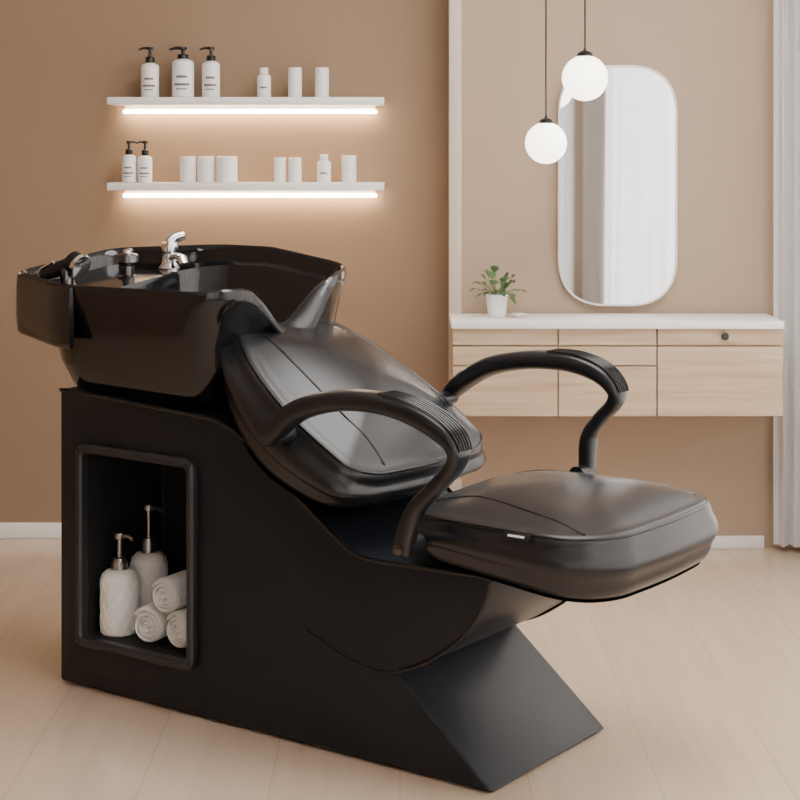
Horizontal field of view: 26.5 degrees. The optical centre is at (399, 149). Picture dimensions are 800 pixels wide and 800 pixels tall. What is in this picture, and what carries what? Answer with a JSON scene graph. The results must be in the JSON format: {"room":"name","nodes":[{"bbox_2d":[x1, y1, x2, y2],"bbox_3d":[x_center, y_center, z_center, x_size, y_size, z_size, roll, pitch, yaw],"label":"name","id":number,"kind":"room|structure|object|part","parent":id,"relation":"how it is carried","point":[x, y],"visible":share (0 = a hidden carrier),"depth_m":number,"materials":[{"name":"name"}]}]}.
{"room":"salon","nodes":[
{"label":"salon","id":0,"kind":"room"},
{"bbox_2d":[0,0,448,522],"bbox_3d":[-1.076,-0.073,5.210,2.448,2.500,0.100,0,0,0],"label":"wall","id":1,"kind":"structure","parent":0,"point":[62,143],"depth_m":5.16,"materials":[{"name":"beige paint"}]},
{"bbox_2d":[0,523,60,538],"bbox_3d":[-1.027,1.153,5.153,2.346,0.047,0.014,0,0,0],"label":"baseboard","id":2,"kind":"structure","parent":1,"relation":"attached to","point":[7,530],"depth_m":5.15,"materials":[{"name":"white paint"}]},
{"bbox_2d":[107,97,384,113],"bbox_3d":[-0.456,-0.133,5.084,0.817,0.046,0.148,0,0,0],"label":"floating shelf","id":3,"kind":"object","parent":1,"relation":"attached to","point":[133,105],"visible":1,"depth_m":5.12,"materials":[{"name":"white paint"}]},
{"bbox_2d":[139,47,158,96],"bbox_3d":[-0.747,-0.233,5.080,0.054,0.152,0.054,0,0,45],"label":"pump bottle","id":4,"kind":"object","parent":3,"relation":"on","point":[149,70],"visible":0.93,"depth_m":5.06,"materials":[{"name":"white plastic"}]},
{"bbox_2d":[169,46,193,96],"bbox_3d":[-0.648,-0.233,5.080,0.066,0.153,0.066,0,0,-43],"label":"pump bottle","id":5,"kind":"object","parent":3,"relation":"on","point":[182,68],"visible":0.92,"depth_m":5.05,"materials":[{"name":"white plastic"}]},
{"bbox_2d":[200,47,219,96],"bbox_3d":[-0.565,-0.233,5.080,0.054,0.152,0.054,0,0,45],"label":"pump bottle","id":6,"kind":"object","parent":3,"relation":"on","point":[210,68],"visible":0.96,"depth_m":5.06,"materials":[{"name":"white plastic"}]},
{"bbox_2d":[257,67,270,96],"bbox_3d":[-0.406,-0.201,5.080,0.042,0.090,0.042,0,0,0],"label":"lotion bottle","id":7,"kind":"object","parent":3,"relation":"on","point":[263,79],"visible":0.87,"depth_m":5.06,"materials":[{"name":"white plastic"}]},
{"bbox_2d":[288,67,301,96],"bbox_3d":[-0.314,-0.201,5.080,0.042,0.090,0.042,0,0,0],"label":"jar","id":8,"kind":"object","parent":3,"relation":"on","point":[294,73],"visible":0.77,"depth_m":5.06,"materials":[{"name":"white plastic"}]},
{"bbox_2d":[315,67,328,96],"bbox_3d":[-0.233,-0.201,5.080,0.042,0.090,0.042,0,0,0],"label":"jar","id":9,"kind":"object","parent":3,"relation":"on","point":[321,73],"visible":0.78,"depth_m":5.06,"materials":[{"name":"white plastic"}]},
{"bbox_2d":[107,182,384,196],"bbox_3d":[-0.456,0.120,5.084,0.817,0.046,0.148,0,0,0],"label":"floating shelf","id":10,"kind":"object","parent":1,"relation":"attached to","point":[129,187],"visible":1,"depth_m":5.01,"materials":[{"name":"white paint"}]},
{"bbox_2d":[122,140,137,181],"bbox_3d":[-0.810,0.034,5.080,0.044,0.126,0.044,0,0,44],"label":"pump bottle","id":11,"kind":"object","parent":10,"relation":"on","point":[128,160],"visible":1,"depth_m":5.06,"materials":[{"name":"white plastic"}]},
{"bbox_2d":[136,140,151,181],"bbox_3d":[-0.762,0.034,5.080,0.044,0.126,0.044,0,0,44],"label":"pump bottle","id":12,"kind":"object","parent":10,"relation":"on","point":[144,161],"visible":1,"depth_m":5.06,"materials":[{"name":"white plastic"}]},
{"bbox_2d":[180,156,195,181],"bbox_3d":[-0.633,0.058,5.080,0.048,0.078,0.048,0,0,0],"label":"jar","id":13,"kind":"object","parent":10,"relation":"on","point":[187,163],"visible":1,"depth_m":5.06,"materials":[{"name":"white plastic"}]},
{"bbox_2d":[197,156,214,181],"bbox_3d":[-0.580,0.058,5.080,0.051,0.078,0.051,0,0,0],"label":"jar","id":14,"kind":"object","parent":10,"relation":"on","point":[205,164],"visible":1,"depth_m":5.06,"materials":[{"name":"white plastic"}]},
{"bbox_2d":[216,156,236,181],"bbox_3d":[-0.517,0.058,5.080,0.063,0.078,0.063,0,0,0],"label":"jar","id":15,"kind":"object","parent":10,"relation":"on","point":[226,166],"visible":1,"depth_m":5.05,"materials":[{"name":"white plastic"}]},
{"bbox_2d":[274,157,285,181],"bbox_3d":[-0.359,0.059,5.080,0.036,0.075,0.036,0,0,0],"label":"jar","id":16,"kind":"object","parent":10,"relation":"on","point":[279,162],"visible":1,"depth_m":5.07,"materials":[{"name":"white plastic"}]},
{"bbox_2d":[288,157,300,181],"bbox_3d":[-0.314,0.059,5.080,0.039,0.075,0.039,0,0,0],"label":"jar","id":17,"kind":"object","parent":10,"relation":"on","point":[294,164],"visible":1,"depth_m":5.06,"materials":[{"name":"white plastic"}]},
{"bbox_2d":[317,154,330,181],"bbox_3d":[-0.227,0.055,5.080,0.042,0.084,0.042,0,0,0],"label":"lotion bottle","id":18,"kind":"object","parent":10,"relation":"on","point":[323,166],"visible":1,"depth_m":5.06,"materials":[{"name":"white plastic"}]},
{"bbox_2d":[341,155,355,181],"bbox_3d":[-0.152,0.056,5.080,0.045,0.081,0.045,0,0,0],"label":"jar","id":19,"kind":"object","parent":10,"relation":"on","point":[348,171],"visible":1,"depth_m":5.06,"materials":[{"name":"white plastic"}]},
{"bbox_2d":[0,539,799,799],"bbox_3d":[-0.420,1.227,1.955,3.760,0.100,6.610,0,0,0],"label":"floor","id":20,"kind":"structure","parent":0,"point":[691,680],"depth_m":3.51,"materials":[{"name":"beige wood"}]},
{"bbox_2d":[16,230,717,791],"bbox_3d":[-0.148,0.685,3.589,1.630,0.984,0.666,0,0,36],"label":"chair","id":21,"kind":"object","parent":20,"relation":"on","point":[341,597],"visible":1,"depth_m":3.41,"materials":[{"name":"black leather"}]},
{"bbox_2d":[33,230,188,284],"bbox_3d":[-0.664,0.257,3.959,0.386,0.128,0.131,0,0,-31],"label":"faucet","id":22,"kind":"object","parent":21,"relation":"on","point":[165,264],"depth_m":3.99,"materials":[{"name":"silver metal"}]},
{"bbox_2d":[100,532,138,636],"bbox_3d":[-0.615,0.948,3.728,0.086,0.220,0.085,0,0,36],"label":"pump bottle","id":23,"kind":"object","parent":21,"relation":"on","point":[119,584],"visible":0.94,"depth_m":3.69,"materials":[{"name":"white ceramic"}]},
{"bbox_3d":[-0.565,0.861,3.616,0.348,0.441,0.023,0,0,36],"label":"niche frame","id":24,"kind":"part","parent":21,"relation":"part of","materials":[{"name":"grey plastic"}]},
{"bbox_2d":[129,504,167,607],"bbox_3d":[-0.562,0.925,3.801,0.086,0.266,0.085,0,0,36],"label":"pump bottle","id":25,"kind":"object","parent":21,"relation":"on","point":[150,564],"visible":0.48,"depth_m":3.77,"materials":[{"name":"white ceramic"}]},
{"bbox_2d":[134,602,184,641],"bbox_3d":[-0.517,1.014,3.671,0.072,0.076,0.108,0,0,24],"label":"rolled towel","id":26,"kind":"object","parent":21,"relation":"in","point":[151,623],"visible":0.71,"depth_m":3.63,"materials":[{"name":"white fabric"}]},
{"bbox_2d":[166,608,185,647],"bbox_3d":[-0.436,1.014,3.625,0.072,0.076,0.108,0,0,42],"label":"rolled towel","id":27,"kind":"object","parent":21,"relation":"in","point":[176,627],"visible":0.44,"depth_m":3.59,"materials":[{"name":"white fabric"}]},
{"bbox_2d":[152,570,185,612],"bbox_3d":[-0.474,0.946,3.646,0.068,0.072,0.108,0,0,30],"label":"rolled towel","id":28,"kind":"object","parent":27,"relation":"on","point":[169,593],"visible":0.59,"depth_m":3.60,"materials":[{"name":"white fabric"}]},
{"bbox_2d":[16,244,346,404],"bbox_3d":[-0.503,0.382,3.830,0.767,0.310,0.709,0,0,0],"label":"basin","id":29,"kind":"object","parent":21,"relation":"in","point":[165,324],"depth_m":3.67,"materials":[{"name":"black ceramic"}]},
{"bbox_2d":[219,321,485,509],"bbox_3d":[-0.109,0.540,3.561,0.436,0.338,0.545,0,0,36],"label":"backrest cushion","id":30,"kind":"object","parent":21,"relation":"on","point":[342,460],"depth_m":3.42,"materials":[{"name":"black leather"}]},
{"bbox_3d":[-0.064,0.595,3.176,0.472,0.302,0.092,0,0,36],"label":"armrest","id":31,"kind":"part","parent":21,"relation":"part of","materials":[{"name":"black plastic"}]},
{"bbox_3d":[0.271,0.560,3.640,0.459,0.272,0.092,0,0,36],"label":"armrest","id":32,"kind":"part","parent":21,"relation":"part of","materials":[{"name":"black plastic"}]},
{"bbox_2d":[418,469,717,602],"bbox_3d":[0.305,0.721,3.263,0.514,0.178,0.552,0,0,36],"label":"seat cushion","id":33,"kind":"object","parent":21,"relation":"on","point":[573,535],"depth_m":3.09,"materials":[{"name":"black leather"}]},
{"bbox_2d":[462,0,799,547],"bbox_3d":[0.804,-0.073,5.145,1.312,2.500,0.230,0,0,0],"label":"wall","id":34,"kind":"structure","parent":0,"point":[716,56],"depth_m":5.03,"materials":[{"name":"beige paint"}]},
{"bbox_2d":[449,0,461,490],"bbox_3d":[0.163,-0.073,5.024,0.038,2.500,0.012,0,0,0],"label":"trim","id":35,"kind":"structure","parent":34,"relation":"attached to","point":[455,6],"depth_m":5.02,"materials":[{"name":"beige paint"}]},
{"bbox_2d":[449,313,784,415],"bbox_3d":[0.614,0.617,4.901,0.939,0.270,0.232,0,0,0],"label":"floating vanity","id":36,"kind":"object","parent":34,"relation":"attached to","point":[671,364],"visible":0.92,"depth_m":4.80,"materials":[{"name":"beige wood"}]},
{"bbox_2d":[449,313,784,328],"bbox_3d":[0.614,0.493,4.901,0.939,0.022,0.232,0,0,0],"label":"countertop","id":37,"kind":"structure","parent":36,"relation":"on","point":[457,320],"depth_m":4.79,"materials":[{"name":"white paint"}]},
{"bbox_2d":[470,266,526,317],"bbox_3d":[0.281,0.406,4.904,0.144,0.150,0.126,0,0,24],"label":"potted plant","id":38,"kind":"object","parent":37,"relation":"on","point":[496,301],"visible":1,"depth_m":4.88,"materials":[{"name":"green plant"}]},
{"bbox_2d":[511,313,525,317],"bbox_3d":[0.342,0.476,4.890,0.048,0.011,0.048,0,0,0],"label":"soap dish","id":39,"kind":"object","parent":37,"relation":"on","point":[516,315],"visible":1,"depth_m":4.88,"materials":[{"name":"white ceramic"}]},
{"bbox_3d":[0.916,0.525,4.792,0.022,0.022,0.014,0,0,0],"label":"knob","id":40,"kind":"part","parent":36,"relation":"part of","materials":[{"name":"black metal"}]},
{"bbox_2d":[558,65,676,305],"bbox_3d":[0.641,0.105,5.018,0.351,0.710,0.023,0,0,0],"label":"wall mirror","id":41,"kind":"object","parent":34,"relation":"attached to","point":[617,169],"visible":0.81,"depth_m":5.01,"materials":[{"name":"clear mirror"}]},
{"bbox_2d":[711,536,763,548],"bbox_3d":[0.629,1.159,5.023,0.891,0.037,0.014,0,0,0],"label":"baseboard","id":42,"kind":"structure","parent":34,"relation":"attached to","point":[720,542],"depth_m":5.02,"materials":[{"name":"white paint"}]},
{"bbox_3d":[-0.420,-1.373,1.955,3.760,0.100,6.610,0,0,0],"label":"ceiling","id":43,"kind":"structure","parent":0,"visible":0},
{"bbox_2d":[525,0,566,163],"bbox_3d":[0.395,-0.643,4.600,0.113,1.361,0.113,0,0,0],"label":"globe pendant lamp","id":44,"kind":"object","parent":43,"relation":"hanging from","point":[545,142],"visible":1,"depth_m":4.56,"materials":[{"name":"white glass"}]},
{"bbox_2d":[562,0,607,100],"bbox_3d":[0.495,-0.727,4.550,0.123,1.192,0.123,0,0,0],"label":"globe pendant lamp","id":45,"kind":"object","parent":43,"relation":"hanging from","point":[584,77],"visible":1,"depth_m":4.51,"materials":[{"name":"white glass"}]},
{"bbox_2d":[773,0,799,546],"bbox_3d":[1.164,-0.058,4.964,0.142,2.430,0.050,0,0,0],"label":"window curtain","id":46,"kind":"object","parent":43,"relation":"hanging from","point":[786,13],"visible":0.93,"depth_m":4.97,"materials":[{"name":"fabric"}]}
]}

